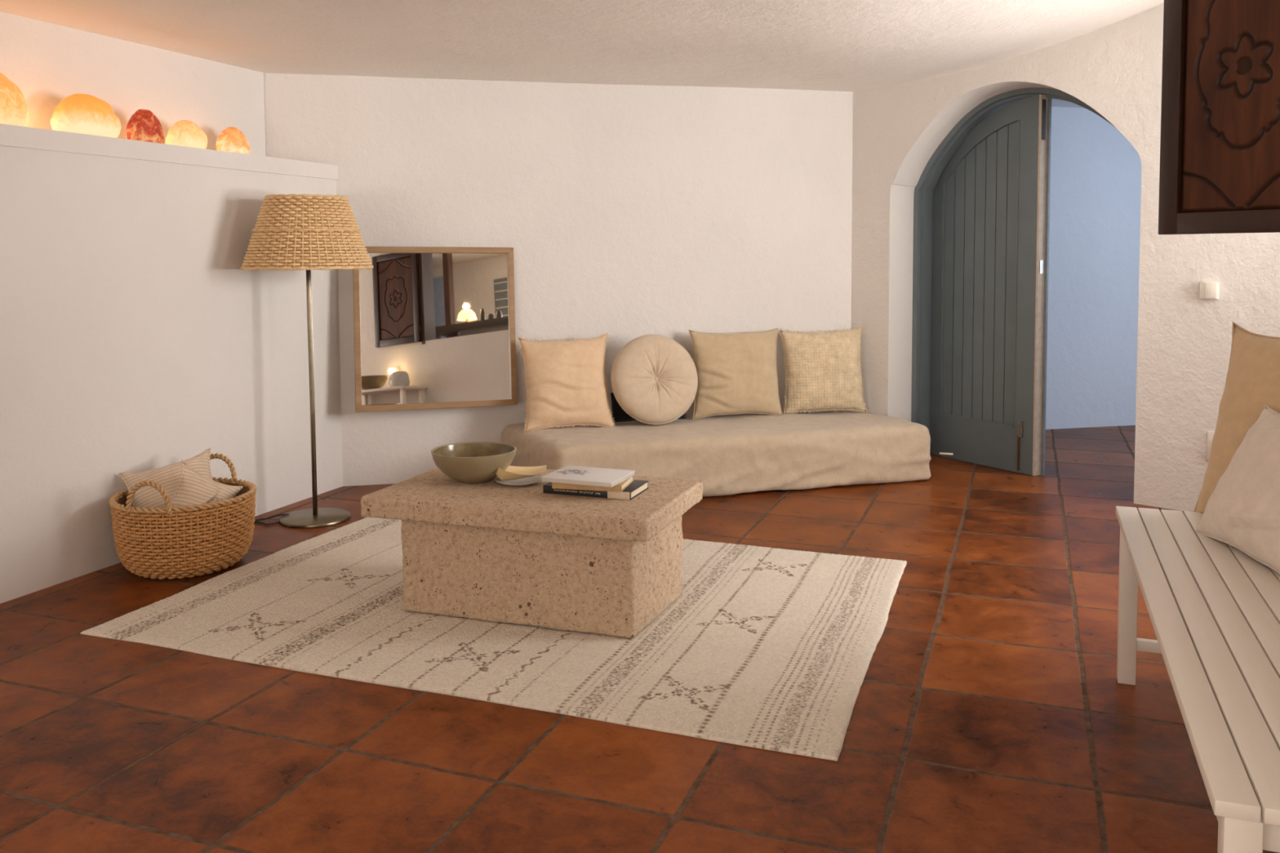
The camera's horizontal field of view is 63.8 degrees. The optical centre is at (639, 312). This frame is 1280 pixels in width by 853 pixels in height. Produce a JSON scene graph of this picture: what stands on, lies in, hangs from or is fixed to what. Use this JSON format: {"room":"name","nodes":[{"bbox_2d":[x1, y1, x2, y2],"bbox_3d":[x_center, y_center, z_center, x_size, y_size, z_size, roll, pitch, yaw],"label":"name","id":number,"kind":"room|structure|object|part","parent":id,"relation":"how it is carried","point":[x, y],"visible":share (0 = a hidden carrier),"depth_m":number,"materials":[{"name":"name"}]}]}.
{"room":"traditional dwelling","nodes":[
{"label":"traditional dwelling","id":0,"kind":"room"},
{"bbox_2d":[0,11,266,155],"bbox_3d":[-3.232,-0.923,1.908,0.274,0.752,6.980,1,4,21],"label":"wall","id":1,"kind":"structure","parent":0,"point":[50,63],"depth_m":4.34,"materials":[{"name":"white paint"}]},
{"bbox_2d":[0,145,342,604],"bbox_3d":[-3.063,0.308,2.022,0.550,1.575,7.175,1,4,21],"label":"wall","id":2,"kind":"structure","parent":0,"point":[135,337],"depth_m":4.05,"materials":[{"name":"white paint"}]},
{"bbox_2d":[0,123,338,179],"bbox_3d":[-3.062,-0.514,1.973,0.560,0.073,7.175,1,4,21],"label":"wall shelf","id":3,"kind":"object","parent":2,"relation":"on","point":[13,135],"depth_m":4.12,"materials":[{"name":"white paint"}]},
{"bbox_2d":[0,72,28,126],"bbox_3d":[-2.291,-0.752,3.605,0.210,0.204,0.277,1,4,21],"label":"salt lamp","id":4,"kind":"object","parent":3,"relation":"on","point":[14,110],"visible":0.77,"depth_m":3.60,"materials":[{"name":"brown stone"}]},
{"bbox_2d":[49,93,120,137],"bbox_3d":[-2.148,-0.758,3.986,0.203,0.172,0.263,1,4,21],"label":"salt lamp","id":5,"kind":"object","parent":3,"relation":"on","point":[82,113],"visible":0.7,"depth_m":3.91,"materials":[{"name":"brown stone"}]},
{"bbox_2d":[125,109,164,143],"bbox_3d":[-2.045,-0.764,4.254,0.127,0.151,0.162,1,4,21],"label":"salt lamp","id":6,"kind":"object","parent":3,"relation":"on","point":[143,125],"visible":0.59,"depth_m":4.21,"materials":[{"name":"brown stone"}]},
{"bbox_2d":[164,120,207,148],"bbox_3d":[-1.968,-0.767,4.464,0.141,0.132,0.182,1,4,21],"label":"salt lamp","id":7,"kind":"object","parent":3,"relation":"on","point":[187,133],"visible":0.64,"depth_m":4.40,"materials":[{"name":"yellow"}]},
{"bbox_2d":[215,126,250,154],"bbox_3d":[-1.868,-0.783,4.722,0.120,0.134,0.154,1,4,21],"label":"salt lamp","id":8,"kind":"object","parent":3,"relation":"on","point":[231,139],"visible":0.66,"depth_m":4.67,"materials":[{"name":"brown stone"}]},
{"bbox_2d":[263,72,853,486],"bbox_3d":[-0.499,-0.374,5.609,3.435,2.500,0.266,-1,3,-13],"label":"wall","id":9,"kind":"structure","parent":0,"point":[627,212],"depth_m":5.52,"materials":[{"name":"white paint"}]},
{"bbox_2d":[352,246,517,412],"bbox_3d":[-1.042,0.078,5.270,0.822,0.831,0.110,-1,4,-20],"label":"mirror","id":10,"kind":"object","parent":9,"relation":"attached to","point":[434,327],"visible":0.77,"depth_m":5.27,"materials":[{"name":"brown mirror"}]},
{"bbox_3d":[-1.412,0.084,5.137,0.029,0.823,0.034,-1,-2,-20],"label":"frame","id":11,"kind":"part","parent":10,"relation":"part of","materials":[{"name":"brown wood"}]},
{"bbox_3d":[-1.031,0.476,5.258,0.813,0.029,0.034,-1,-2,-20],"label":"frame","id":12,"kind":"part","parent":10,"relation":"part of","materials":[{"name":"brown wood"}]},
{"bbox_3d":[-1.053,-0.320,5.283,0.813,0.029,0.034,-1,-2,-20],"label":"frame","id":13,"kind":"part","parent":10,"relation":"part of","materials":[{"name":"brown wood"}]},
{"bbox_3d":[-0.672,0.072,5.403,0.029,0.823,0.034,-1,-2,-20],"label":"frame","id":14,"kind":"part","parent":10,"relation":"part of","materials":[{"name":"brown wood"}]},
{"bbox_2d":[0,0,1164,91],"bbox_3d":[0.307,-1.166,1.608,7.000,0.359,8.950,1,4,21],"label":"ceiling","id":15,"kind":"structure","parent":0,"point":[815,45],"depth_m":4.35,"materials":[{"name":"paint"}]},
{"bbox_2d":[0,425,1278,852],"bbox_3d":[0.956,1.007,3.286,7.300,0.001,12.500,1,4,21],"label":"floor","id":16,"kind":"structure","parent":0,"point":[991,713],"depth_m":2.55,"materials":[{"name":"tile"}]},
{"bbox_2d":[108,453,257,579],"bbox_3d":[-1.755,0.784,3.973,0.519,0.383,0.530,1,4,21],"label":"basket","id":17,"kind":"object","parent":16,"relation":"on","point":[169,542],"visible":0.88,"depth_m":3.78,"materials":[{"name":"brown wicker"}]},
{"bbox_3d":[-1.778,0.669,3.720,0.177,0.130,0.029,0,3,6],"label":"handle","id":18,"kind":"part","parent":17,"relation":"part of","materials":[{"name":"brown wicker"}]},
{"bbox_2d":[118,447,213,509],"bbox_3d":[-1.802,0.721,3.993,0.375,0.344,0.215,-2,4,-32],"label":"striped cushion","id":19,"kind":"object","parent":17,"relation":"in","point":[168,477],"visible":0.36,"depth_m":3.96,"materials":[{"name":"fabric"}]},
{"bbox_2d":[170,459,243,507],"bbox_3d":[-1.674,0.746,3.922,0.141,0.380,0.386,2,4,33],"label":"striped cushion","id":20,"kind":"object","parent":17,"relation":"in","point":[193,488],"visible":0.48,"depth_m":3.89,"materials":[{"name":"fabric"}]},
{"bbox_3d":[-1.732,0.640,4.210,0.177,0.130,0.029,0,3,6],"label":"handle","id":21,"kind":"part","parent":17,"relation":"part of","materials":[{"name":"brown wicker"}]},
{"bbox_2d":[240,193,373,528],"bbox_3d":[-1.482,0.209,4.626,0.565,1.458,0.565,1,4,21],"label":"floor lamp","id":22,"kind":"object","parent":16,"relation":"on","point":[308,233],"visible":1,"depth_m":4.43,"materials":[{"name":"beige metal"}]},
{"bbox_3d":[-1.715,0.928,4.607,0.281,0.022,0.055,-3,5,-43],"label":"cord","id":23,"kind":"part","parent":22,"relation":"part of","materials":[{"name":"black plastic"}]},
{"bbox_3d":[-1.484,-0.353,4.592,0.562,0.314,0.563,1,4,21],"label":"lamp shade","id":24,"kind":"part","parent":22,"relation":"part of","materials":[{"name":"wicker"}]},
{"bbox_2d":[80,516,906,761],"bbox_3d":[-0.365,0.984,3.622,2.402,0.016,1.688,1,4,21],"label":"rug","id":25,"kind":"object","parent":16,"relation":"on","point":[772,649],"visible":0.71,"depth_m":3.17,"materials":[{"name":"fabric"}]},
{"bbox_2d":[360,467,702,638],"bbox_3d":[-0.348,0.790,3.506,1.025,0.391,0.618,1,4,21],"label":"coffee table","id":26,"kind":"object","parent":25,"relation":"on","point":[491,551],"visible":0.93,"depth_m":3.28,"materials":[{"name":"stone"}]},
{"bbox_2d":[431,441,516,484],"bbox_3d":[-0.582,0.534,3.613,0.295,0.110,0.295,1,4,21],"label":"bowl","id":27,"kind":"object","parent":26,"relation":"on","point":[468,462],"visible":0.98,"depth_m":3.53,"materials":[{"name":"green ceramic"}]},
{"bbox_2d":[495,475,542,486],"bbox_3d":[-0.418,0.584,3.562,0.162,0.016,0.162,1,4,21],"label":"saucer","id":28,"kind":"object","parent":26,"relation":"on","point":[534,479],"visible":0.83,"depth_m":3.56,"materials":[{"name":"white ceramic"}]},
{"bbox_2d":[496,465,546,480],"bbox_3d":[-0.414,0.552,3.575,0.175,0.052,0.142,0,3,-3],"label":"dish","id":29,"kind":"object","parent":28,"relation":"on","point":[511,473],"visible":0.98,"depth_m":3.58,"materials":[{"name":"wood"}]},
{"bbox_2d":[542,480,648,500],"bbox_3d":[-0.146,0.585,3.447,0.310,0.026,0.177,1,4,20],"label":"book","id":30,"kind":"object","parent":26,"relation":"on","point":[636,487],"visible":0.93,"depth_m":3.37,"materials":[{"name":"black paper"}]},
{"bbox_2d":[551,476,634,492],"bbox_3d":[-0.154,0.562,3.425,0.235,0.022,0.171,1,3,13],"label":"book","id":31,"kind":"object","parent":30,"relation":"on","point":[620,487],"visible":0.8,"depth_m":3.35,"materials":[{"name":"beige paper"}]},
{"bbox_2d":[541,465,635,487],"bbox_3d":[-0.170,0.543,3.417,0.252,0.016,0.200,1,4,22],"label":"book","id":32,"kind":"object","parent":31,"relation":"on","point":[569,474],"visible":1,"depth_m":3.38,"materials":[{"name":"white paper"}]},
{"bbox_2d":[500,409,953,497],"bbox_3d":[0.475,0.730,5.387,2.372,0.304,0.792,-1,3,-13],"label":"daybed","id":33,"kind":"object","parent":16,"relation":"on","point":[744,453],"visible":0.72,"depth_m":5.15,"materials":[{"name":"beige fabric"}]},
{"bbox_2d":[517,332,614,433],"bbox_3d":[-0.380,0.361,5.315,0.482,0.510,0.200,-1,3,-15],"label":"square cushion","id":34,"kind":"object","parent":33,"relation":"on","point":[566,380],"visible":0.99,"depth_m":5.26,"materials":[{"name":"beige fabric"}]},
{"bbox_2d":[610,392,685,422],"bbox_3d":[0.045,0.497,5.459,0.406,0.156,0.084,-1,3,-13],"label":"bolster cushion","id":35,"kind":"object","parent":33,"relation":"on","point":[619,415],"visible":0.21,"depth_m":5.41,"materials":[{"name":"black fabric"}]},
{"bbox_2d":[610,334,697,424],"bbox_3d":[0.078,0.349,5.374,0.474,0.462,0.196,-2,4,-22],"label":"round cushion","id":36,"kind":"object","parent":33,"relation":"on","point":[654,379],"visible":1,"depth_m":5.32,"materials":[{"name":"beige fabric"}]},
{"bbox_2d":[688,327,782,419],"bbox_3d":[0.524,0.332,5.617,0.522,0.481,0.175,-1,3,-17],"label":"square cushion","id":37,"kind":"object","parent":33,"relation":"on","point":[737,373],"visible":0.97,"depth_m":5.56,"materials":[{"name":"beige fabric"}]},
{"bbox_2d":[778,324,867,413],"bbox_3d":[1.026,0.328,5.758,0.502,0.514,0.156,0,3,2],"label":"square cushion","id":38,"kind":"object","parent":33,"relation":"on","point":[823,371],"visible":0.99,"depth_m":5.71,"materials":[{"name":"fabric"}]},
{"bbox_2d":[1115,506,1279,852],"bbox_3d":[1.273,0.834,2.031,0.503,0.488,1.650,1,4,21],"label":"slatted bench","id":39,"kind":"object","parent":16,"relation":"on","point":[1213,609],"visible":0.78,"depth_m":1.86,"materials":[{"name":"white paint"}]},
{"bbox_3d":[1.354,0.797,2.856,0.045,0.466,0.042,1,4,21],"label":"leg","id":40,"kind":"part","parent":39,"relation":"part of","materials":[{"name":"white paint"}]},
{"bbox_2d":[1193,321,1279,513],"bbox_3d":[1.633,0.305,2.658,0.172,0.537,0.362,-1,4,-20],"label":"square cushion","id":41,"kind":"object","parent":39,"relation":"on","point":[1252,383],"visible":0.6,"depth_m":2.71,"materials":[{"name":"fabric"}]},
{"bbox_2d":[1194,404,1279,574],"bbox_3d":[1.478,0.410,2.380,0.217,0.330,0.455,0,3,5],"label":"square cushion","id":42,"kind":"object","parent":39,"relation":"on","point":[1242,512],"visible":1,"depth_m":2.38,"materials":[{"name":"beige fabric"}]},
{"bbox_3d":[0.788,0.886,1.361,0.045,0.466,0.042,1,4,21],"label":"leg","id":43,"kind":"part","parent":39,"relation":"part of","materials":[{"name":"white paint"}]},
{"bbox_2d":[850,3,1279,511],"bbox_3d":[2.426,-0.404,5.044,3.400,2.600,0.460,3,5,43],"label":"wall","id":44,"kind":"structure","parent":0,"point":[1184,340],"depth_m":4.83,"materials":[{"name":"white paint"}]},
{"bbox_2d":[911,87,1115,475],"bbox_3d":[2.120,-0.161,5.549,1.311,2.060,0.233,3,5,43],"label":"door","id":45,"kind":"structure","parent":44,"relation":"in","point":[981,200],"depth_m":5.70,"materials":[{"name":"grey paint"}]},
{"bbox_3d":[1.911,0.732,5.812,0.050,0.242,0.517,-2,4,-33],"label":"rail","id":46,"kind":"part","parent":45,"relation":"part of","materials":[{"name":"grey paint"}]},
{"bbox_3d":[1.904,-0.932,5.715,0.050,0.425,0.517,-2,4,-33],"label":"arched rail","id":47,"kind":"part","parent":45,"relation":"part of","materials":[{"name":"grey paint"}]},
{"bbox_3d":[2.042,0.753,5.554,0.010,0.205,0.008,-2,4,-33],"label":"bolt rod","id":48,"kind":"part","parent":45,"relation":"part of","materials":[{"name":"metal"}]},
{"bbox_3d":[2.038,0.639,5.530,0.016,0.035,0.014,-2,4,-33],"label":"bolt knob","id":49,"kind":"part","parent":45,"relation":"part of","materials":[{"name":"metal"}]},
{"bbox_2d":[1199,280,1219,299],"bbox_3d":[2.550,-0.099,4.610,0.074,0.080,0.036,3,5,43],"label":"wall switch","id":50,"kind":"object","parent":44,"relation":"attached to","point":[1208,290],"visible":1,"depth_m":4.59,"materials":[{"name":"white plastic"}]},
{"bbox_2d":[1206,431,1214,460],"bbox_3d":[2.596,0.606,4.625,0.085,0.135,0.015,3,5,43],"label":"wall socket","id":51,"kind":"object","parent":44,"relation":"attached to","point":[1210,433],"visible":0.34,"depth_m":4.64,"materials":[{"name":"white plastic"}]},
{"bbox_2d":[1051,98,1083,107],"bbox_3d":[3.427,-1.417,6.899,4.067,0.100,4.341,2,4,35],"label":"ceiling","id":52,"kind":"structure","parent":0,"point":[1055,103],"depth_m":6.68,"materials":[{"name":"paint"}]},
{"bbox_2d":[1045,106,1141,429],"bbox_3d":[3.130,-0.473,7.044,5.401,2.500,0.200,-1,3,-13],"label":"wall","id":53,"kind":"structure","parent":0,"point":[1095,184],"depth_m":6.93,"materials":[{"name":"paint"}]},
{"bbox_3d":[0.870,-0.102,-0.036,0.150,2.600,6.160,1,4,21],"label":"wall","id":54,"kind":"structure","parent":0,"visible":0},
{"bbox_2d":[1158,0,1279,234],"bbox_3d":[1.671,-0.680,2.834,0.034,0.920,0.512,-2,4,-24],"label":"wall cabinet","id":55,"kind":"object","parent":54,"relation":"attached to","point":[1220,173],"visible":1,"depth_m":2.90,"materials":[{"name":"brown wood"}]},
{"bbox_3d":[1.671,-0.252,2.865,0.034,0.062,0.376,-2,4,-24],"label":"rail","id":56,"kind":"part","parent":55,"relation":"part of","materials":[{"name":"brown wood"}]}
]}

